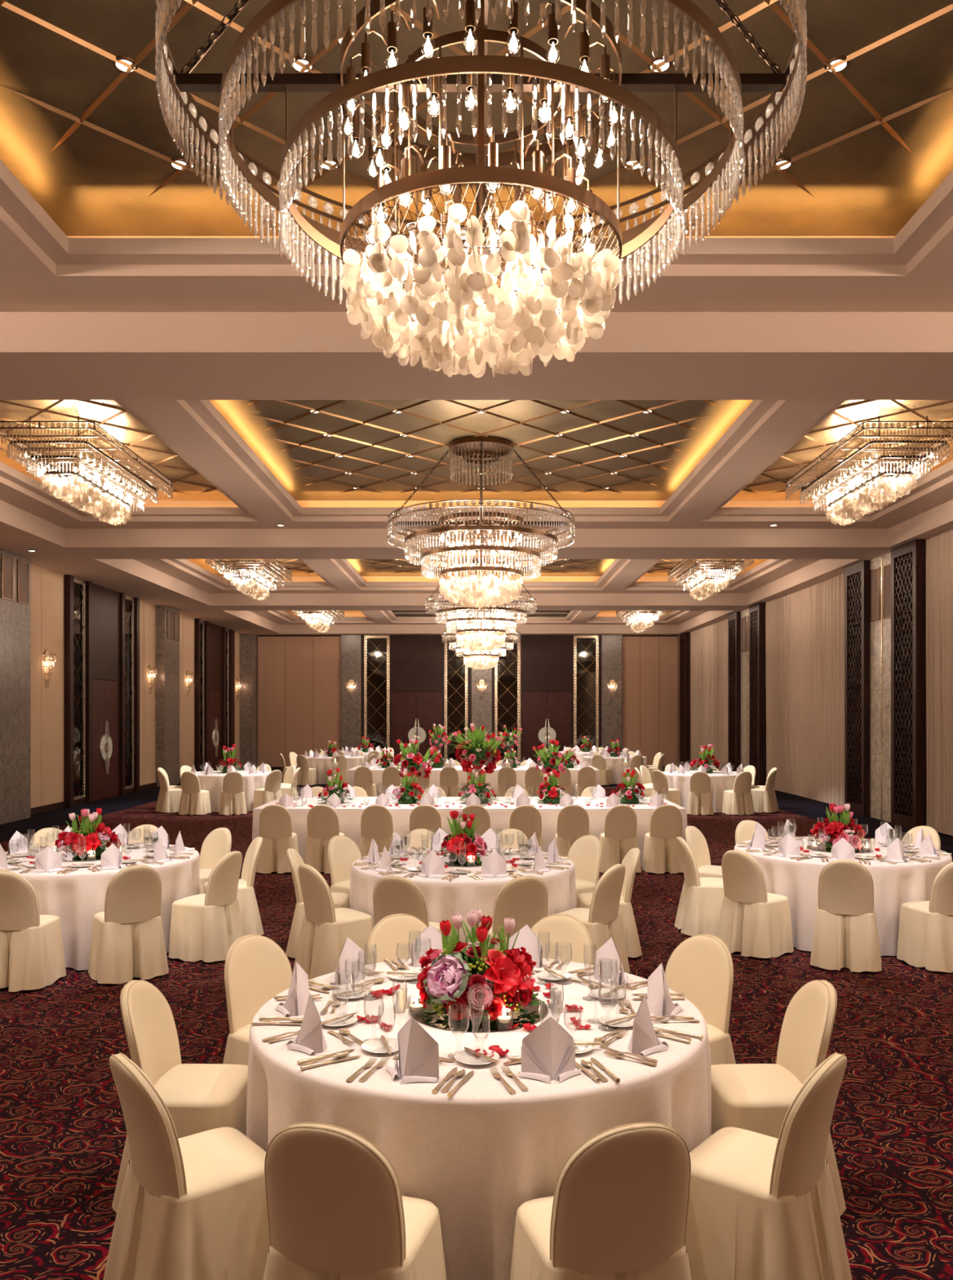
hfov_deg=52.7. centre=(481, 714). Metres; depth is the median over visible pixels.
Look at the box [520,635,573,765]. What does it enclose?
door
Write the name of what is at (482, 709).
pillar
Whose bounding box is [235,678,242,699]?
wall sconce
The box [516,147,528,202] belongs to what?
socket
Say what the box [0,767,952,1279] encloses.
floor
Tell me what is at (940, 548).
sheer curtain
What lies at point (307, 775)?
banquet chair
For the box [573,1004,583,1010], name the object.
rose petal
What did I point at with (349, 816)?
tablecloth
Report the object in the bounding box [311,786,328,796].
banquet chair
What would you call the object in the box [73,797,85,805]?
trim
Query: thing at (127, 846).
plate
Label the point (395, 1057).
fork
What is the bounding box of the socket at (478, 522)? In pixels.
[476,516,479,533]
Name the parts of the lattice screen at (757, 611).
backing panel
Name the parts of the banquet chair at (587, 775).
backrest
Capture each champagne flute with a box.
[351,962,364,1023]
[363,949,377,1000]
[408,932,421,983]
[468,987,484,1048]
[537,934,550,985]
[583,948,596,1000]
[588,963,602,1023]
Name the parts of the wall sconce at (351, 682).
plate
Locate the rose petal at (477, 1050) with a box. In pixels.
[474,1048,486,1055]
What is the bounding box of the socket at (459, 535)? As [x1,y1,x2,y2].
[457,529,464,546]
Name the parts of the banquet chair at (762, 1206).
seat, backrest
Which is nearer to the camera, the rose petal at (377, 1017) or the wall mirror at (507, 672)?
the rose petal at (377, 1017)
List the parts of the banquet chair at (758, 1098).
seat, backrest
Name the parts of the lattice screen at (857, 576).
backing panel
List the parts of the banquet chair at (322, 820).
backrest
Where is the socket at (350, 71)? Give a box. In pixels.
[344,53,376,110]
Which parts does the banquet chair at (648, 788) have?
backrest, seat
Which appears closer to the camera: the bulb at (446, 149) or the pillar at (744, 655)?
the bulb at (446, 149)
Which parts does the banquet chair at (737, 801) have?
seat, backrest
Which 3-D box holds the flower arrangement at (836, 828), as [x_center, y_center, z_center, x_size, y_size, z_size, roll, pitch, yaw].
[3.245,1.003,8.720,0.472,0.408,0.468,0,0,40]
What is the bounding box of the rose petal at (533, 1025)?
[528,1023,537,1031]
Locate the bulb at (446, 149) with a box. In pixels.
[441,133,455,195]
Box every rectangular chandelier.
[0,416,173,525]
[204,559,292,600]
[292,610,344,632]
[616,610,668,632]
[667,559,755,600]
[785,416,952,525]
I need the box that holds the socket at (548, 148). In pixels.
[540,139,557,196]
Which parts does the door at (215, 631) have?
handle, handle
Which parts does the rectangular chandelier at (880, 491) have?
bead frame, metal frame, metal frame, metal frame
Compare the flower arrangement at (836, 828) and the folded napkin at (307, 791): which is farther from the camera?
the folded napkin at (307, 791)
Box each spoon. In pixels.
[260,1017,303,1022]
[301,1052,350,1066]
[308,982,332,989]
[329,1000,341,1013]
[338,1028,364,1044]
[357,978,384,987]
[391,960,404,968]
[439,1056,454,1062]
[440,1068,465,1092]
[507,1055,521,1060]
[571,978,599,987]
[576,968,595,973]
[581,1059,608,1081]
[594,1029,621,1041]
[617,1000,628,1013]
[638,994,680,997]
[654,1027,692,1039]
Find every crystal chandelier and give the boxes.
[155,0,807,377]
[386,435,575,608]
[426,559,536,651]
[441,610,520,670]
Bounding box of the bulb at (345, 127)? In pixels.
[342,76,359,134]
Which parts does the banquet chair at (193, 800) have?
backrest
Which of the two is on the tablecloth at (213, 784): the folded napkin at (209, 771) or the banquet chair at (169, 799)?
the folded napkin at (209, 771)
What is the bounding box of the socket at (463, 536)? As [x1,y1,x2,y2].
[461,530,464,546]
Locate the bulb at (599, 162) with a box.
[582,109,605,168]
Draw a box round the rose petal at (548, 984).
[544,982,554,988]
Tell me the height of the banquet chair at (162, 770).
0.855 m
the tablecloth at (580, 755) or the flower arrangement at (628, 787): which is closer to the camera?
the flower arrangement at (628, 787)
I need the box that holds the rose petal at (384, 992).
[374,990,386,997]
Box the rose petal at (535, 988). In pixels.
[533,985,541,990]
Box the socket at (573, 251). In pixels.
[555,214,576,253]
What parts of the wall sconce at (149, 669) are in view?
plate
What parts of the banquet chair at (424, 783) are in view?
backrest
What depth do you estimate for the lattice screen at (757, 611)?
25.72 m
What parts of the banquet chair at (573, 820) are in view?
backrest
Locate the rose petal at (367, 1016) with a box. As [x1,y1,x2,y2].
[363,1013,375,1022]
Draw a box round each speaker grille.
[0,553,13,600]
[17,559,28,604]
[166,608,172,639]
[173,611,179,641]
[742,616,746,653]
[747,615,749,651]
[870,566,880,622]
[883,562,891,618]
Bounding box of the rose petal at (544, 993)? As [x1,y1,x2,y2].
[542,991,551,995]
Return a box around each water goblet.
[358,952,375,995]
[364,993,384,1039]
[448,1006,470,1060]
[555,942,572,984]
[598,982,617,1031]
[600,961,618,1004]
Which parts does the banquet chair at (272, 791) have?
seat, backrest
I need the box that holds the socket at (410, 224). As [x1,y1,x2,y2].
[402,222,416,279]
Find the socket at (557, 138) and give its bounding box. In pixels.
[547,137,573,180]
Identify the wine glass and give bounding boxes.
[333,983,349,1026]
[377,1005,395,1052]
[472,1014,490,1057]
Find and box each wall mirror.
[73,578,85,799]
[124,595,133,789]
[200,621,204,771]
[226,629,229,758]
[364,635,389,751]
[444,635,467,764]
[494,635,519,764]
[573,635,599,751]
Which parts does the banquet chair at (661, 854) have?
seat, backrest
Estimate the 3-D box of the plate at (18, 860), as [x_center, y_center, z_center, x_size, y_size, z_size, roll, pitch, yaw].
[-3.856,1.208,7.910,0.160,0.012,0.160,0,0,0]
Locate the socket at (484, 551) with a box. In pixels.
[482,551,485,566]
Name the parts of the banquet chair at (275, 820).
backrest, seat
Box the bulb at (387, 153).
[382,128,408,184]
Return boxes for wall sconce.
[42,649,56,688]
[147,665,156,693]
[185,671,193,696]
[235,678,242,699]
[346,679,356,700]
[476,679,487,699]
[608,679,617,699]
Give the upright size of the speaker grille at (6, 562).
0.800 m
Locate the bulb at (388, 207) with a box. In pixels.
[377,206,403,248]
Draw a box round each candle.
[87,850,96,860]
[408,994,423,1013]
[444,760,449,766]
[495,1006,511,1027]
[504,759,510,766]
[811,840,819,850]
[864,842,871,852]
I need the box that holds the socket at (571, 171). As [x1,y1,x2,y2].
[549,153,578,215]
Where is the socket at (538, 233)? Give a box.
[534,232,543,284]
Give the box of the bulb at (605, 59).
[589,40,610,100]
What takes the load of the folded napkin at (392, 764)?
on the tablecloth at (491, 778)
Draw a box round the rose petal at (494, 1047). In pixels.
[488,1044,502,1052]
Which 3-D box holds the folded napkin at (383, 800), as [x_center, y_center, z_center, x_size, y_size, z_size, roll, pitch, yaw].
[-1.295,1.119,12.578,0.182,0.196,0.156,0,0,-38]
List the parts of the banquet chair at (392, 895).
backrest, seat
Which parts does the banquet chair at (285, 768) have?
backrest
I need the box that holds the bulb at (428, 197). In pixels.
[423,155,439,216]
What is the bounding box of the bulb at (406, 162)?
[399,144,425,204]
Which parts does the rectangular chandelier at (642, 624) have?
metal frame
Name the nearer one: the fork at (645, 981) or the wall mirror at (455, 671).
the fork at (645, 981)
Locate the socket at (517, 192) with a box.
[511,159,524,201]
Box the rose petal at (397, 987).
[390,983,400,990]
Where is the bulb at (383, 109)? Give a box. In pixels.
[378,88,398,149]
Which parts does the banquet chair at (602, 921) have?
seat, backrest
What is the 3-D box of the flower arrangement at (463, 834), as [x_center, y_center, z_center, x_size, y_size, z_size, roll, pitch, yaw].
[-0.151,0.995,7.964,0.428,0.424,0.476,0,0,22]
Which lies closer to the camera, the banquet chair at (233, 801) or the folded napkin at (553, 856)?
the folded napkin at (553, 856)
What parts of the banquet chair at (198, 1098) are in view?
backrest, seat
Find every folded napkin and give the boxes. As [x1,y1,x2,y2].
[0,844,8,868]
[5,830,27,853]
[33,845,62,871]
[56,825,72,847]
[101,843,125,869]
[111,823,131,845]
[151,826,172,847]
[153,837,172,862]
[173,831,190,853]
[191,764,196,773]
[203,762,210,771]
[204,765,213,774]
[226,765,235,773]
[243,761,252,770]
[249,764,257,773]
[259,762,264,771]
[262,764,269,773]
[275,961,309,1016]
[278,792,294,808]
[285,993,327,1054]
[301,784,315,797]
[308,750,313,755]
[312,751,319,757]
[326,792,342,808]
[329,937,364,984]
[332,751,339,757]
[342,784,355,797]
[343,749,350,755]
[350,746,355,752]
[350,750,355,756]
[361,760,370,768]
[362,838,380,862]
[367,746,373,753]
[370,758,378,765]
[373,845,392,871]
[375,746,381,751]
[375,792,391,808]
[385,1017,439,1083]
[386,784,396,797]
[387,831,404,855]
[389,762,397,768]
[408,924,443,967]
[418,850,444,877]
[420,792,435,807]
[426,784,439,797]
[428,827,448,850]
[448,758,455,765]
[466,792,480,806]
[480,827,502,850]
[480,850,508,877]
[508,924,547,968]
[511,784,524,797]
[515,792,530,807]
[519,1016,581,1083]
[525,758,533,765]
[528,760,537,767]
[528,831,545,854]
[532,845,551,871]
[546,838,564,862]
[559,792,573,808]
[573,757,582,765]
[574,746,580,752]
[580,760,589,768]
[588,750,594,756]
[591,784,606,797]
[592,746,599,752]
[595,937,630,985]
[604,751,609,757]
[606,792,619,808]
[623,751,630,757]
[627,993,669,1055]
[647,963,683,1017]
[648,792,664,808]
[666,763,672,773]
[671,762,675,771]
[678,764,684,773]
[684,761,691,770]
[697,765,706,773]
[721,764,730,774]
[726,762,733,771]
[737,764,742,773]
[747,827,764,849]
[749,822,766,842]
[776,833,800,857]
[779,818,795,839]
[829,837,856,861]
[875,822,896,843]
[887,837,910,862]
[914,827,925,849]
[920,833,940,857]
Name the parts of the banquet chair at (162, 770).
backrest, seat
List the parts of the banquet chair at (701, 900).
backrest, seat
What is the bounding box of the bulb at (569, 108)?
[554,81,574,139]
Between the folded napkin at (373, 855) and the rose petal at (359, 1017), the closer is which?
the rose petal at (359, 1017)
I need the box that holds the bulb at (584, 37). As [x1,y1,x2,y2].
[563,18,592,72]
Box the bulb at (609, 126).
[591,92,617,146]
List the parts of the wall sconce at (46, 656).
plate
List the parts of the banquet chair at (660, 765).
seat, backrest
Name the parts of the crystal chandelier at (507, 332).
chain, chain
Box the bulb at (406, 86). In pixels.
[396,79,424,131]
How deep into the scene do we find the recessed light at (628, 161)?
6.46 m
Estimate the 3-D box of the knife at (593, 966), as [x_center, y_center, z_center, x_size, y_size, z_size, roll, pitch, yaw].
[0.497,1.212,4.586,0.227,0.016,0.021,0,0,-35]
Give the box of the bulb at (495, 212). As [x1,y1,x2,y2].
[486,194,501,251]
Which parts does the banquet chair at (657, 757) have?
backrest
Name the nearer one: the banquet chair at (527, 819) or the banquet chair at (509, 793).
the banquet chair at (527, 819)
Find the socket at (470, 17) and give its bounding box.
[462,0,478,53]
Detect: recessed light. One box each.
[111,55,137,73]
[168,157,190,170]
[289,55,315,73]
[323,157,340,170]
[622,157,639,170]
[648,55,672,73]
[773,157,793,170]
[824,55,850,73]
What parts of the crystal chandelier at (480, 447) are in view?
chain, chain, chain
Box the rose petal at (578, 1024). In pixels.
[574,1022,583,1028]
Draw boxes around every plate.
[6,859,23,862]
[10,853,29,857]
[25,863,35,866]
[70,864,88,866]
[121,859,137,862]
[126,844,141,848]
[320,1013,357,1026]
[332,987,368,998]
[360,1037,398,1053]
[388,969,420,979]
[391,854,408,858]
[391,861,404,865]
[408,866,422,871]
[451,869,471,873]
[454,1048,499,1064]
[496,850,513,853]
[506,866,516,871]
[520,855,535,858]
[521,861,534,865]
[537,970,571,980]
[573,1038,594,1053]
[589,987,626,999]
[599,1013,635,1026]
[764,843,779,846]
[809,853,829,857]
[855,855,872,858]
[904,848,919,852]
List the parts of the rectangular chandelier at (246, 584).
metal frame, metal frame, metal frame, bead frame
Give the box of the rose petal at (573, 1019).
[569,1016,581,1022]
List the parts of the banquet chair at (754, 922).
backrest, seat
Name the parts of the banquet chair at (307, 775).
backrest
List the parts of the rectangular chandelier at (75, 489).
metal frame, metal frame, bead frame, metal frame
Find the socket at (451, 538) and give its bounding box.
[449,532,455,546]
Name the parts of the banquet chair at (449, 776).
backrest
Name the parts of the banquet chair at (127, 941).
seat, backrest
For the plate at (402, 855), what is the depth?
8.18 m
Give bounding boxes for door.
[93,583,119,800]
[209,622,222,770]
[390,635,444,764]
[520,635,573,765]
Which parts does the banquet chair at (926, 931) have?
seat, backrest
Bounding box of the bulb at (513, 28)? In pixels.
[506,0,521,54]
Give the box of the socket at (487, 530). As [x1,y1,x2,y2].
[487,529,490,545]
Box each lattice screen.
[680,632,689,767]
[728,611,741,771]
[749,602,765,785]
[844,560,870,817]
[891,539,925,829]
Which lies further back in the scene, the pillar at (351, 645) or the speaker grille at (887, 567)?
the pillar at (351, 645)
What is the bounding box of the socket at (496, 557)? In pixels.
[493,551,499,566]
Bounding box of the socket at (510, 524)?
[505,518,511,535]
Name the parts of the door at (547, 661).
handle, handle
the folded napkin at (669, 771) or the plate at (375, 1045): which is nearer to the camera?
the plate at (375, 1045)
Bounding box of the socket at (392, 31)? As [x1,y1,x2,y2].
[384,10,410,67]
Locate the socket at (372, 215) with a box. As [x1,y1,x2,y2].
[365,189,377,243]
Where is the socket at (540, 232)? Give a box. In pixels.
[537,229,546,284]
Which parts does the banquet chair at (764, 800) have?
seat, backrest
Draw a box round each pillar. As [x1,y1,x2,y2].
[0,548,31,824]
[155,605,179,786]
[240,633,257,768]
[341,635,361,751]
[471,651,492,765]
[601,635,622,751]
[741,608,766,783]
[870,551,902,822]
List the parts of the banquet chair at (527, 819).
backrest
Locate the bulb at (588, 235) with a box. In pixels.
[564,198,592,249]
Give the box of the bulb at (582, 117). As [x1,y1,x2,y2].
[556,102,586,159]
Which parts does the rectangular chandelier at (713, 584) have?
bead frame, metal frame, metal frame, metal frame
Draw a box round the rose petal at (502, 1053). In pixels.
[497,1048,509,1055]
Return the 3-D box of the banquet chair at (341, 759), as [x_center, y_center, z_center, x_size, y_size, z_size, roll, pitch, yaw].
[-3.972,1.537,26.829,0.535,0.855,0.533,0,0,-17]
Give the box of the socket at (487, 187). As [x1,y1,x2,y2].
[484,163,493,222]
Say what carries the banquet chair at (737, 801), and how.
on the floor
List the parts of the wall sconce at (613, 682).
plate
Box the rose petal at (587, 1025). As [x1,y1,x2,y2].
[582,1023,591,1028]
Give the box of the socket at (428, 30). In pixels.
[420,0,439,58]
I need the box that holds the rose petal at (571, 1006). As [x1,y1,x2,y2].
[565,1004,577,1008]
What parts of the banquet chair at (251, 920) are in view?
seat, backrest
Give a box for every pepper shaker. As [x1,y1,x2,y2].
[400,985,408,1008]
[548,985,558,1008]
[870,838,875,848]
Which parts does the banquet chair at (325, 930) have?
backrest, seat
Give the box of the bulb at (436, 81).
[430,56,447,117]
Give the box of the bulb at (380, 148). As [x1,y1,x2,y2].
[373,109,398,166]
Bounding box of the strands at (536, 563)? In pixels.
[386,515,575,582]
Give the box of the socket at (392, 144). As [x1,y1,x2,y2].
[390,133,411,182]
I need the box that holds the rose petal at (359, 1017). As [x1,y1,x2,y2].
[356,1015,364,1019]
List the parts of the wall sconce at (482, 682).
plate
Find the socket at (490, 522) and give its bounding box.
[488,516,491,533]
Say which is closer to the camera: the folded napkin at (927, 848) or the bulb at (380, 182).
the bulb at (380, 182)
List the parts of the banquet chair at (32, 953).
backrest, seat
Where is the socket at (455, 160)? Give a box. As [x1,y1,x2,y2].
[450,150,462,204]
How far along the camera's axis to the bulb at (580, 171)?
4.03 m
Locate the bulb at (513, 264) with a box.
[499,244,516,301]
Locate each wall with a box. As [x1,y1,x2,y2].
[31,564,239,808]
[257,635,679,767]
[689,544,927,826]
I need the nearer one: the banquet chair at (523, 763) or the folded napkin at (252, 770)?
the folded napkin at (252, 770)
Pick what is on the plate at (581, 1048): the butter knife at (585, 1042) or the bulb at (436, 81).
the butter knife at (585, 1042)
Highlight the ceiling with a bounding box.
[0,0,952,635]
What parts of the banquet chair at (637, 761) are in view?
backrest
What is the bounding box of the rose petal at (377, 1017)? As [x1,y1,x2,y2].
[370,1015,381,1021]
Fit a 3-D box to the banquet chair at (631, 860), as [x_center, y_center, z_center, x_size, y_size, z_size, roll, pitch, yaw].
[1.054,1.538,7.970,0.533,0.863,0.535,0,0,-3]
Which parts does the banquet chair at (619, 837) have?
seat, backrest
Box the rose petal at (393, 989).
[385,987,395,994]
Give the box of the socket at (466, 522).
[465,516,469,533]
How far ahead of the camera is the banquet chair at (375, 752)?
29.80 m
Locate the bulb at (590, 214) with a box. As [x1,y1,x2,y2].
[576,174,595,235]
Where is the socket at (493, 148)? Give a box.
[488,129,500,192]
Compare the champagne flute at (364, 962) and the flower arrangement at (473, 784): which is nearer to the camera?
the champagne flute at (364, 962)
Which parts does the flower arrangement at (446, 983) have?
stem, stem, stem, stem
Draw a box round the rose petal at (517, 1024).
[506,1022,519,1027]
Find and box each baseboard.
[31,800,65,814]
[139,782,156,791]
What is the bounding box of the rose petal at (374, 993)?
[370,990,380,995]
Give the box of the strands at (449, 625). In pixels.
[426,598,536,634]
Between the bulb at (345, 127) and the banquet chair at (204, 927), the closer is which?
the bulb at (345, 127)
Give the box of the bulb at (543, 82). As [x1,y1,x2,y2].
[528,76,548,120]
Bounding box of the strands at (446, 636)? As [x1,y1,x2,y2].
[441,632,520,657]
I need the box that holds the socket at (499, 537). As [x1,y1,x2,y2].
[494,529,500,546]
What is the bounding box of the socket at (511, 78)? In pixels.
[506,52,517,113]
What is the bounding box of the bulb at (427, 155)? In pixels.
[418,144,435,202]
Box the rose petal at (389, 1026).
[382,1024,392,1030]
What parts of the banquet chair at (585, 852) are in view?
backrest, seat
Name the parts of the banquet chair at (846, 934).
backrest, seat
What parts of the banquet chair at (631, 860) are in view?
seat, backrest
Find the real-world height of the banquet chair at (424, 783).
0.855 m
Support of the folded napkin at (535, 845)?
on the tablecloth at (445, 898)
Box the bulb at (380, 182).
[373,164,401,222]
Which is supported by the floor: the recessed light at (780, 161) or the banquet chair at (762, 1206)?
the banquet chair at (762, 1206)
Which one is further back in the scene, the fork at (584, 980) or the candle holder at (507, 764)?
the candle holder at (507, 764)
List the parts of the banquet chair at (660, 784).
backrest, seat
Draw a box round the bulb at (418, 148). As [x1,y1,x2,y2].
[400,144,422,204]
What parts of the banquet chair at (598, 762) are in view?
backrest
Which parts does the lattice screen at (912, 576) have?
backing panel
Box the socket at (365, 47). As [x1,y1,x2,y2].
[360,29,386,75]
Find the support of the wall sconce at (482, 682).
attached to the pillar at (482, 709)
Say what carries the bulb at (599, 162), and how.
attached to the crystal chandelier at (507, 332)
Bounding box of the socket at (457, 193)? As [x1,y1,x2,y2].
[453,162,463,204]
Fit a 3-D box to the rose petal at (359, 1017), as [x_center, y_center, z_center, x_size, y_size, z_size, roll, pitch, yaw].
[-0.478,1.207,3.832,0.038,0.015,0.038,0,0,-14]
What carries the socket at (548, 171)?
attached to the crystal chandelier at (507, 332)
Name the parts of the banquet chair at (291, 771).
seat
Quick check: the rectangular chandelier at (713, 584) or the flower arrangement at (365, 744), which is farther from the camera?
the flower arrangement at (365, 744)
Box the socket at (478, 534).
[477,532,479,544]
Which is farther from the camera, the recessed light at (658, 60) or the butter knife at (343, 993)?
the recessed light at (658, 60)
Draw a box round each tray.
[60,852,121,861]
[408,991,548,1031]
[440,856,485,866]
[807,844,873,853]
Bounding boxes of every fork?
[262,1030,300,1041]
[267,1033,298,1043]
[274,993,320,998]
[275,996,323,999]
[320,1000,333,1013]
[327,1030,355,1044]
[346,1057,377,1081]
[350,977,383,986]
[359,1057,389,1081]
[364,968,384,973]
[364,971,377,975]
[392,1056,447,1062]
[489,1067,515,1093]
[501,1065,528,1090]
[503,1059,521,1065]
[546,960,559,968]
[555,960,567,968]
[577,976,611,988]
[600,1029,627,1048]
[603,1049,657,1066]
[604,1046,657,1062]
[616,980,648,987]
[622,982,648,989]
[623,1000,635,1013]
[651,1015,694,1018]
[652,1018,699,1022]
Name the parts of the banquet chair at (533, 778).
backrest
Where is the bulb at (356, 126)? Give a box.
[351,99,378,159]
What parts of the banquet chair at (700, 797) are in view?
backrest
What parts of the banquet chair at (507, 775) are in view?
backrest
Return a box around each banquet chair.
[0,871,66,991]
[29,827,62,848]
[88,864,168,983]
[102,1052,271,1279]
[111,979,248,1212]
[128,824,158,843]
[155,767,182,808]
[155,769,182,813]
[168,850,244,962]
[177,771,211,814]
[179,765,191,786]
[199,827,231,893]
[204,836,263,935]
[218,771,247,815]
[222,933,293,1065]
[253,769,282,808]
[255,804,299,873]
[256,764,271,771]
[263,1121,446,1279]
[280,753,297,782]
[280,765,296,785]
[280,767,300,796]
[285,848,350,957]
[288,751,297,767]
[293,863,373,979]
[296,755,317,785]
[303,804,345,873]
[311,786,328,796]
[328,835,361,906]
[330,755,347,782]
[352,786,368,796]
[354,766,377,796]
[358,751,364,759]
[359,804,394,857]
[366,913,427,964]
[367,753,376,764]
[368,750,379,759]
[373,875,441,933]
[376,751,382,759]
[381,766,402,795]
[404,828,435,849]
[409,804,441,833]
[412,766,431,796]
[422,786,446,796]
[439,766,460,796]
[454,760,461,765]
[458,804,490,845]
[466,767,485,787]
[487,875,548,949]
[496,760,501,765]
[496,766,517,796]
[497,828,528,849]
[504,786,529,796]
[509,804,544,851]
[510,1121,692,1279]
[520,760,527,765]
[524,766,543,796]
[531,913,593,964]
[554,766,573,796]
[555,804,589,856]
[560,863,630,973]
[567,835,601,907]
[574,766,596,796]
[577,847,642,957]
[581,786,595,796]
[591,755,611,785]
[592,751,600,755]
[597,746,604,751]
[600,804,641,872]
[624,755,644,785]
[628,751,635,755]
[635,767,653,796]
[640,765,653,785]
[642,804,684,873]
[647,751,662,767]
[647,753,666,782]
[651,769,680,805]
[665,764,679,771]
[665,933,736,1065]
[675,836,724,936]
[684,825,723,877]
[684,1052,853,1279]
[687,771,714,814]
[711,979,846,1216]
[716,849,794,958]
[722,771,755,815]
[735,819,768,844]
[743,765,755,786]
[751,767,778,808]
[751,769,777,813]
[810,859,882,972]
[897,862,952,972]
[902,825,941,849]
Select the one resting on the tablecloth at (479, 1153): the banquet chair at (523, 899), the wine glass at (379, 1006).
the wine glass at (379, 1006)
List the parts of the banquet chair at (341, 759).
backrest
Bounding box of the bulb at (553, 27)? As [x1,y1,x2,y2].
[537,1,559,62]
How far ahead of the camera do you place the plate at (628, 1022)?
3.80 m
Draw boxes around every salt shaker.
[121,846,126,857]
[394,989,405,1013]
[421,850,426,861]
[501,850,505,859]
[552,989,564,1013]
[802,839,807,849]
[874,839,879,849]
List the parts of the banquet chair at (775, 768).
seat, backrest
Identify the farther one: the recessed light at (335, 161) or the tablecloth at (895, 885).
the tablecloth at (895, 885)
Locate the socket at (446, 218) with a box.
[441,199,455,256]
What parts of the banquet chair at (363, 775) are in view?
backrest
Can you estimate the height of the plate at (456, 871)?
0.012 m
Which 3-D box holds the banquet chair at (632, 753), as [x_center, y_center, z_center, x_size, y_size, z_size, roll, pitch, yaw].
[4.462,1.537,29.094,0.535,0.855,0.533,0,0,31]
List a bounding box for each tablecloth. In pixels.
[5,842,199,970]
[195,770,271,812]
[246,958,711,1279]
[252,796,687,866]
[306,755,364,784]
[346,765,599,796]
[349,751,394,762]
[350,847,576,954]
[558,751,613,763]
[583,755,647,784]
[662,770,738,812]
[734,836,952,955]
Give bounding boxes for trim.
[63,574,73,807]
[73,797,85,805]
[83,581,93,803]
[118,592,124,795]
[124,787,133,794]
[132,597,139,791]
[194,618,200,771]
[202,621,209,767]
[222,626,226,759]
[227,629,235,762]
[361,635,364,742]
[467,648,471,761]
[492,651,494,763]
[599,635,601,747]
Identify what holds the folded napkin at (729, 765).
on the tablecloth at (720, 783)
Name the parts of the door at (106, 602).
handle, handle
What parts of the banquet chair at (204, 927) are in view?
seat, backrest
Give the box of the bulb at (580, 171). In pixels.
[556,119,587,175]
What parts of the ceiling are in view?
coffer panel, coffer panel, coffer panel, coffer panel, coffer panel, coffer panel, coffer panel, coffer panel, coffer panel, coffer panel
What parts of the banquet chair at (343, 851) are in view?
seat, backrest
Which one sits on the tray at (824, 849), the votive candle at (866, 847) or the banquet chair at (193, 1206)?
the votive candle at (866, 847)
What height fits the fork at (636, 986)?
0.013 m
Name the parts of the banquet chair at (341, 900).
backrest, seat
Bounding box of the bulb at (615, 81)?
[591,66,621,125]
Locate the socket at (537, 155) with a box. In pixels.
[523,137,542,199]
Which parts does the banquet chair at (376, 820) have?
backrest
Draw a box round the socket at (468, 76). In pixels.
[463,49,477,110]
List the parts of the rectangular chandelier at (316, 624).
metal frame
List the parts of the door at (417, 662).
handle, handle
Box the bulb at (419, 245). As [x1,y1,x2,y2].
[414,217,441,266]
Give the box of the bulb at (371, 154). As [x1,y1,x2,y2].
[368,120,391,177]
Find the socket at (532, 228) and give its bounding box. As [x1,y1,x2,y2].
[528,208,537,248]
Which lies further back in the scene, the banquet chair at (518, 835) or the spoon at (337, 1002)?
the banquet chair at (518, 835)
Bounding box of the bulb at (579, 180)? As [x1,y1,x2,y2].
[573,128,584,184]
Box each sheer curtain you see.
[690,618,728,770]
[765,573,844,806]
[926,529,952,835]
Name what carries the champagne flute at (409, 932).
on the tablecloth at (479, 1153)
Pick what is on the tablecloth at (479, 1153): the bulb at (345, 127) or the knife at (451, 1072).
the knife at (451, 1072)
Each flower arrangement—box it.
[54,808,121,857]
[215,744,244,772]
[316,768,355,803]
[323,737,340,756]
[357,736,374,751]
[375,748,394,768]
[390,768,424,804]
[392,738,435,778]
[416,908,545,1022]
[426,747,446,768]
[428,724,453,748]
[439,808,490,862]
[447,723,506,792]
[458,768,498,803]
[498,724,522,750]
[500,748,523,768]
[532,739,576,778]
[535,768,566,803]
[563,748,580,768]
[578,735,593,751]
[607,738,623,756]
[609,768,648,803]
[689,743,719,772]
[810,803,866,849]
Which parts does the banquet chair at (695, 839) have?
backrest, seat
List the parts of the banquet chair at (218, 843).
seat, backrest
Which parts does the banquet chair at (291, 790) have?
seat, backrest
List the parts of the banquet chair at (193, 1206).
backrest, seat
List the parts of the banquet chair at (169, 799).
backrest, seat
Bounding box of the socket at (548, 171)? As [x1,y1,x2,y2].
[532,152,551,209]
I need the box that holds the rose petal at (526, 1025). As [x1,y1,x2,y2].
[522,1022,534,1029]
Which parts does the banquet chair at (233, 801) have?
backrest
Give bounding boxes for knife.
[71,863,93,865]
[168,857,185,858]
[250,1021,302,1025]
[258,1016,293,1020]
[297,1048,354,1064]
[300,1055,360,1070]
[308,978,341,989]
[309,986,329,992]
[321,1012,357,1024]
[332,987,371,996]
[353,863,379,865]
[381,1035,391,1053]
[382,871,407,875]
[384,958,398,970]
[386,971,419,974]
[397,957,409,969]
[431,1066,457,1093]
[447,1070,474,1097]
[464,1047,498,1063]
[544,967,567,978]
[547,866,564,869]
[568,965,595,972]
[574,1041,601,1044]
[575,1061,600,1083]
[576,971,595,976]
[591,1057,620,1082]
[600,985,622,997]
[604,1013,636,1023]
[631,992,684,995]
[631,995,684,999]
[653,1026,703,1039]
[656,1033,691,1044]
[746,850,759,852]
[856,854,877,857]
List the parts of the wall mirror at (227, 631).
pane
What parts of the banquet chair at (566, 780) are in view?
backrest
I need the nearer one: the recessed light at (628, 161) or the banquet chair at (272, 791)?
the recessed light at (628, 161)
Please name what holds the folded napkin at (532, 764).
on the tablecloth at (491, 778)
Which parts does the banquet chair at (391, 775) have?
backrest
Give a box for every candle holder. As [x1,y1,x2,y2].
[331,756,339,766]
[443,757,451,803]
[503,759,511,803]
[622,758,628,765]

